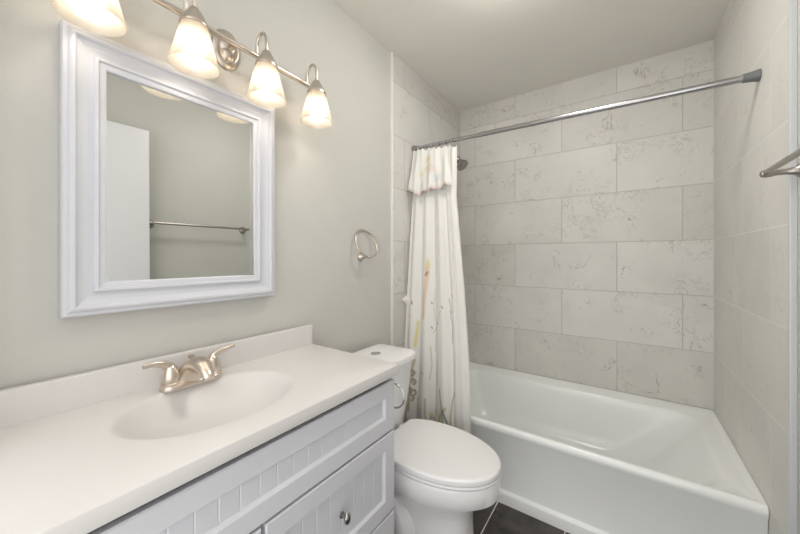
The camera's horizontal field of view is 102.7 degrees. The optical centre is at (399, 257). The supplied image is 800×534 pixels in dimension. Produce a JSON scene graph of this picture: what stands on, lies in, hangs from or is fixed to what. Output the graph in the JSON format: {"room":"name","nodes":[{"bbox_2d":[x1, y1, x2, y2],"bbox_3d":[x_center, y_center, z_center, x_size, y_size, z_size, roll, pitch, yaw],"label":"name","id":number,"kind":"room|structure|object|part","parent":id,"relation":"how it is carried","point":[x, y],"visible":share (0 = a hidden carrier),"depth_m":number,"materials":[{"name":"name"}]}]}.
{"room":"bathroom","nodes":[
{"label":"bathroom","id":0,"kind":"room"},
{"bbox_2d":[0,0,459,389],"bbox_3d":[-0.281,0.011,1.605,0.060,2.444,2.620,0,0,35],"label":"wall","id":1,"kind":"structure","parent":0,"point":[332,183],"depth_m":1.29,"materials":[{"name":"beige paint"}]},
{"bbox_2d":[0,325,311,428],"bbox_3d":[-0.653,0.332,1.007,0.020,0.083,0.930,0,0,35],"label":"backsplash","id":2,"kind":"structure","parent":1,"relation":"attached to","point":[33,401],"depth_m":0.84,"materials":[{"name":"white stone"}]},
{"bbox_2d":[58,19,274,317],"bbox_3d":[-0.654,-0.212,1.001,0.046,0.715,0.568,0,0,35],"label":"mirror","id":3,"kind":"object","parent":1,"relation":"attached to","point":[166,175],"visible":0.98,"depth_m":0.92,"materials":[{"name":"white paint"}]},
{"bbox_3d":[-0.652,-0.212,1.000,0.006,0.554,0.407,0,0,36],"label":"glass","id":4,"kind":"part","parent":3,"relation":"part of","materials":[{"name":"white mirror"}]},
{"bbox_2d":[50,0,332,128],"bbox_3d":[-0.548,-0.662,1.021,0.197,0.259,0.780,0,0,35],"label":"vanity light","id":5,"kind":"object","parent":1,"relation":"attached to","point":[193,52],"visible":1,"depth_m":0.95,"materials":[{"name":"white glass"}]},
{"bbox_3d":[-0.708,-0.607,0.733,0.126,0.118,0.126,0,0,35],"label":"lamp shade","id":6,"kind":"part","parent":5,"relation":"part of","materials":[{"name":"white glass"}]},
{"bbox_3d":[-0.708,-0.595,0.733,0.059,0.069,0.059,0,0,35],"label":"bulb","id":7,"kind":"part","parent":5,"relation":"part of","materials":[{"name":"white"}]},
{"bbox_3d":[-0.608,-0.743,0.926,0.070,0.083,0.010,0,0,35],"label":"arm","id":8,"kind":"part","parent":5,"relation":"part of","materials":[{"name":"silver metal"}]},
{"bbox_3d":[-0.584,-0.600,0.909,0.126,0.118,0.126,0,0,35],"label":"lamp shade","id":9,"kind":"part","parent":5,"relation":"part of","materials":[{"name":"white glass"}]},
{"bbox_3d":[-0.584,-0.588,0.909,0.059,0.069,0.059,0,0,35],"label":"bulb","id":10,"kind":"part","parent":5,"relation":"part of","materials":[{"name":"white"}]},
{"bbox_3d":[-0.564,-0.717,1.082,0.053,0.028,0.024,0,0,35],"label":"stem","id":11,"kind":"part","parent":5,"relation":"part of","materials":[{"name":"silver metal"}]},
{"bbox_3d":[-0.479,-0.738,1.108,0.070,0.083,0.010,0,0,35],"label":"arm","id":12,"kind":"part","parent":5,"relation":"part of","materials":[{"name":"silver metal"}]},
{"bbox_3d":[-0.455,-0.595,1.091,0.126,0.118,0.126,0,0,35],"label":"lamp shade","id":13,"kind":"part","parent":5,"relation":"part of","materials":[{"name":"white glass"}]},
{"bbox_3d":[-0.455,-0.583,1.091,0.059,0.069,0.059,0,0,35],"label":"bulb","id":14,"kind":"part","parent":5,"relation":"part of","materials":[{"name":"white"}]},
{"bbox_3d":[-0.354,-0.735,1.285,0.070,0.083,0.010,0,0,35],"label":"arm","id":15,"kind":"part","parent":5,"relation":"part of","materials":[{"name":"silver metal"}]},
{"bbox_3d":[-0.330,-0.592,1.268,0.126,0.118,0.126,0,0,35],"label":"lamp shade","id":16,"kind":"part","parent":5,"relation":"part of","materials":[{"name":"white glass"}]},
{"bbox_3d":[-0.330,-0.580,1.268,0.059,0.069,0.059,0,0,35],"label":"bulb","id":17,"kind":"part","parent":5,"relation":"part of","materials":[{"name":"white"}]},
{"bbox_2d":[355,229,377,260],"bbox_3d":[-0.173,-0.065,1.660,0.071,0.167,0.163,0,0,35],"label":"towel ring","id":18,"kind":"object","parent":1,"relation":"attached to","point":[361,255],"visible":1,"depth_m":1.65,"materials":[{"name":"silver metal"}]},
{"bbox_3d":[-0.179,-0.003,1.653,0.071,0.042,0.042,0,0,35],"label":"post","id":19,"kind":"part","parent":18,"relation":"part of","materials":[{"name":"silver metal"}]},
{"bbox_2d":[390,52,392,345],"bbox_3d":[-0.048,0.011,1.889,0.014,2.444,0.013,0,0,35],"label":"trim","id":20,"kind":"structure","parent":1,"relation":"attached to","point":[391,53],"depth_m":1.88,"materials":[{"name":"white paint"}]},
{"bbox_2d":[438,145,467,170],"bbox_3d":[0.382,-0.722,2.299,0.222,0.209,0.086,0,0,35],"label":"sprayer","id":21,"kind":"object","parent":1,"relation":"attached to","point":[461,164],"visible":0.44,"depth_m":2.24,"materials":[{"name":"silver metal"}]},
{"bbox_2d":[411,69,761,151],"bbox_3d":[0.698,-0.682,1.618,1.524,0.078,0.043,0,0,36],"label":"curtain rod","id":22,"kind":"object","parent":1,"relation":"attached to","point":[754,76],"visible":0.93,"depth_m":1.41,"materials":[{"name":"metal"}]},
{"bbox_2d":[402,145,471,433],"bbox_3d":[0.225,0.218,1.851,0.470,1.800,0.185,0,0,35],"label":"shower curtain","id":23,"kind":"object","parent":22,"relation":"hanging from","point":[436,320],"visible":0.91,"depth_m":1.85,"materials":[{"name":"fabric"}]},
{"bbox_2d":[473,501,569,533],"bbox_3d":[0.392,1.264,1.167,1.664,0.060,2.680,0,0,35],"label":"floor","id":24,"kind":"structure","parent":0,"point":[499,518],"depth_m":1.48,"materials":[{"name":"tile"}]},
{"bbox_2d":[87,378,393,533],"bbox_3d":[-0.459,0.821,0.870,0.496,0.826,0.914,0,0,35],"label":"vanity cabinet","id":25,"kind":"object","parent":24,"relation":"on","point":[332,472],"visible":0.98,"depth_m":0.81,"materials":[{"name":"white paint"}]},
{"bbox_2d":[0,325,398,533],"bbox_3d":[-0.466,0.377,0.875,0.478,0.173,0.930,0,0,35],"label":"countertop","id":26,"kind":"structure","parent":25,"relation":"on","point":[80,452],"depth_m":0.73,"materials":[{"name":"white stone"}]},
{"bbox_2d":[142,343,234,392],"bbox_3d":[-0.612,0.326,0.949,0.187,0.092,0.171,0,0,-13],"label":"faucet","id":27,"kind":"object","parent":26,"relation":"on","point":[196,370],"visible":1,"depth_m":0.91,"materials":[{"name":"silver metal"}]},
{"bbox_3d":[-0.661,0.323,0.889,0.049,0.078,0.092,0,0,35],"label":"handle","id":28,"kind":"part","parent":27,"relation":"part of","materials":[{"name":"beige metal"}]},
{"bbox_3d":[-0.617,0.363,0.952,0.056,0.018,0.166,0,0,35],"label":"plate","id":29,"kind":"part","parent":27,"relation":"part of","materials":[{"name":"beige metal"}]},
{"bbox_3d":[-0.584,0.330,0.929,0.146,0.081,0.095,0,0,35],"label":"spout","id":30,"kind":"part","parent":27,"relation":"part of","materials":[{"name":"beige metal"}]},
{"bbox_3d":[-0.572,0.321,1.015,0.049,0.082,0.092,0,0,35],"label":"handle","id":31,"kind":"part","parent":27,"relation":"part of","materials":[{"name":"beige metal"}]},
{"bbox_3d":[-0.431,0.862,0.547,0.017,0.523,0.410,0,0,35],"label":"cabinet door","id":32,"kind":"part","parent":25,"relation":"part of","materials":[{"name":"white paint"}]},
{"bbox_3d":[-0.166,0.737,0.922,0.017,0.272,0.488,0,0,35],"label":"drawer","id":33,"kind":"part","parent":25,"relation":"part of","materials":[{"name":"white paint"}]},
{"bbox_3d":[-0.153,0.731,0.900,0.030,0.036,0.022,0,0,35],"label":"knob","id":34,"kind":"part","parent":25,"relation":"part of","materials":[{"name":"silver metal"}]},
{"bbox_3d":[-0.166,1.002,0.922,0.017,0.244,0.488,0,0,35],"label":"drawer","id":35,"kind":"part","parent":25,"relation":"part of","materials":[{"name":"white paint"}]},
{"bbox_2d":[394,382,404,408],"bbox_3d":[-0.046,0.509,1.173,0.123,0.100,0.058,0,0,35],"label":"toilet paper holder","id":36,"kind":"object","parent":25,"relation":"attached to","point":[395,383],"visible":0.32,"depth_m":1.16,"materials":[{"name":"silver metal"}]},
{"bbox_2d":[353,344,500,533],"bbox_3d":[0.081,0.852,1.404,0.715,0.782,0.376,0,0,35],"label":"toilet","id":37,"kind":"object","parent":24,"relation":"on","point":[444,473],"visible":0.72,"depth_m":1.25,"materials":[{"name":"white ceramic"}]},
{"bbox_3d":[-0.103,0.481,1.534,0.264,0.033,0.352,0,0,35],"label":"tank lid","id":38,"kind":"part","parent":37,"relation":"part of","materials":[{"name":"white ceramic"}]},
{"bbox_3d":[-0.106,0.667,1.537,0.244,0.337,0.334,0,0,35],"label":"tank","id":39,"kind":"part","parent":37,"relation":"part of","materials":[{"name":"white ceramic"}]},
{"bbox_3d":[0.184,0.827,1.332,0.462,0.010,0.370,0,0,35],"label":"seat","id":40,"kind":"part","parent":37,"relation":"part of","materials":[{"name":"white plastic"}]},
{"bbox_3d":[0.174,0.806,1.339,0.487,0.026,0.372,0,0,35],"label":"lid","id":41,"kind":"part","parent":37,"relation":"part of","materials":[{"name":"white plastic"}]},
{"bbox_3d":[0.111,1.034,1.383,0.637,0.400,0.376,0,0,35],"label":"bowl","id":42,"kind":"part","parent":37,"relation":"part of","materials":[{"name":"white ceramic"}]},
{"bbox_2d":[469,362,768,533],"bbox_3d":[0.875,1.042,1.869,1.521,0.383,0.852,0,0,35],"label":"bathtub","id":43,"kind":"object","parent":24,"relation":"on","point":[576,458],"visible":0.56,"depth_m":1.53,"materials":[{"name":"white ceramic"}]},
{"bbox_2d":[331,0,729,111],"bbox_3d":[0.392,-1.240,1.167,1.664,0.060,2.680,0,0,35],"label":"ceiling","id":44,"kind":"structure","parent":0,"point":[473,53],"depth_m":1.75,"materials":[{"name":"paint"}]},
{"bbox_2d":[460,40,713,410],"bbox_3d":[1.147,0.011,2.237,1.664,2.444,0.060,0,0,35],"label":"wall","id":45,"kind":"structure","parent":0,"point":[587,241],"depth_m":2.09,"materials":[{"name":"grey tile"}]},
{"bbox_2d":[714,0,799,533],"bbox_3d":[1.021,0.011,0.685,0.080,2.444,2.620,0,0,35],"label":"wall","id":46,"kind":"structure","parent":0,"point":[751,118],"depth_m":1.20,"materials":[{"name":"beige tile"}]},
{"bbox_2d":[759,148,799,177],"bbox_3d":[0.912,-0.244,0.657,0.092,0.056,0.688,0,0,35],"label":"towel bar","id":47,"kind":"object","parent":46,"relation":"attached to","point":[771,171],"visible":1,"depth_m":0.89,"materials":[{"name":"silver metal"}]},
{"bbox_3d":[1.095,-0.244,0.915,0.092,0.056,0.056,0,0,35],"label":"post","id":48,"kind":"part","parent":47,"relation":"part of","materials":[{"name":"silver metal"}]},
{"bbox_2d":[788,0,797,533],"bbox_3d":[1.167,0.011,0.950,0.016,2.444,0.012,0,0,35],"label":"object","id":49,"kind":"structure","parent":46,"relation":"attached to","point":[792,4],"depth_m":0.95,"materials":[{"name":"grey paint"}]}
]}

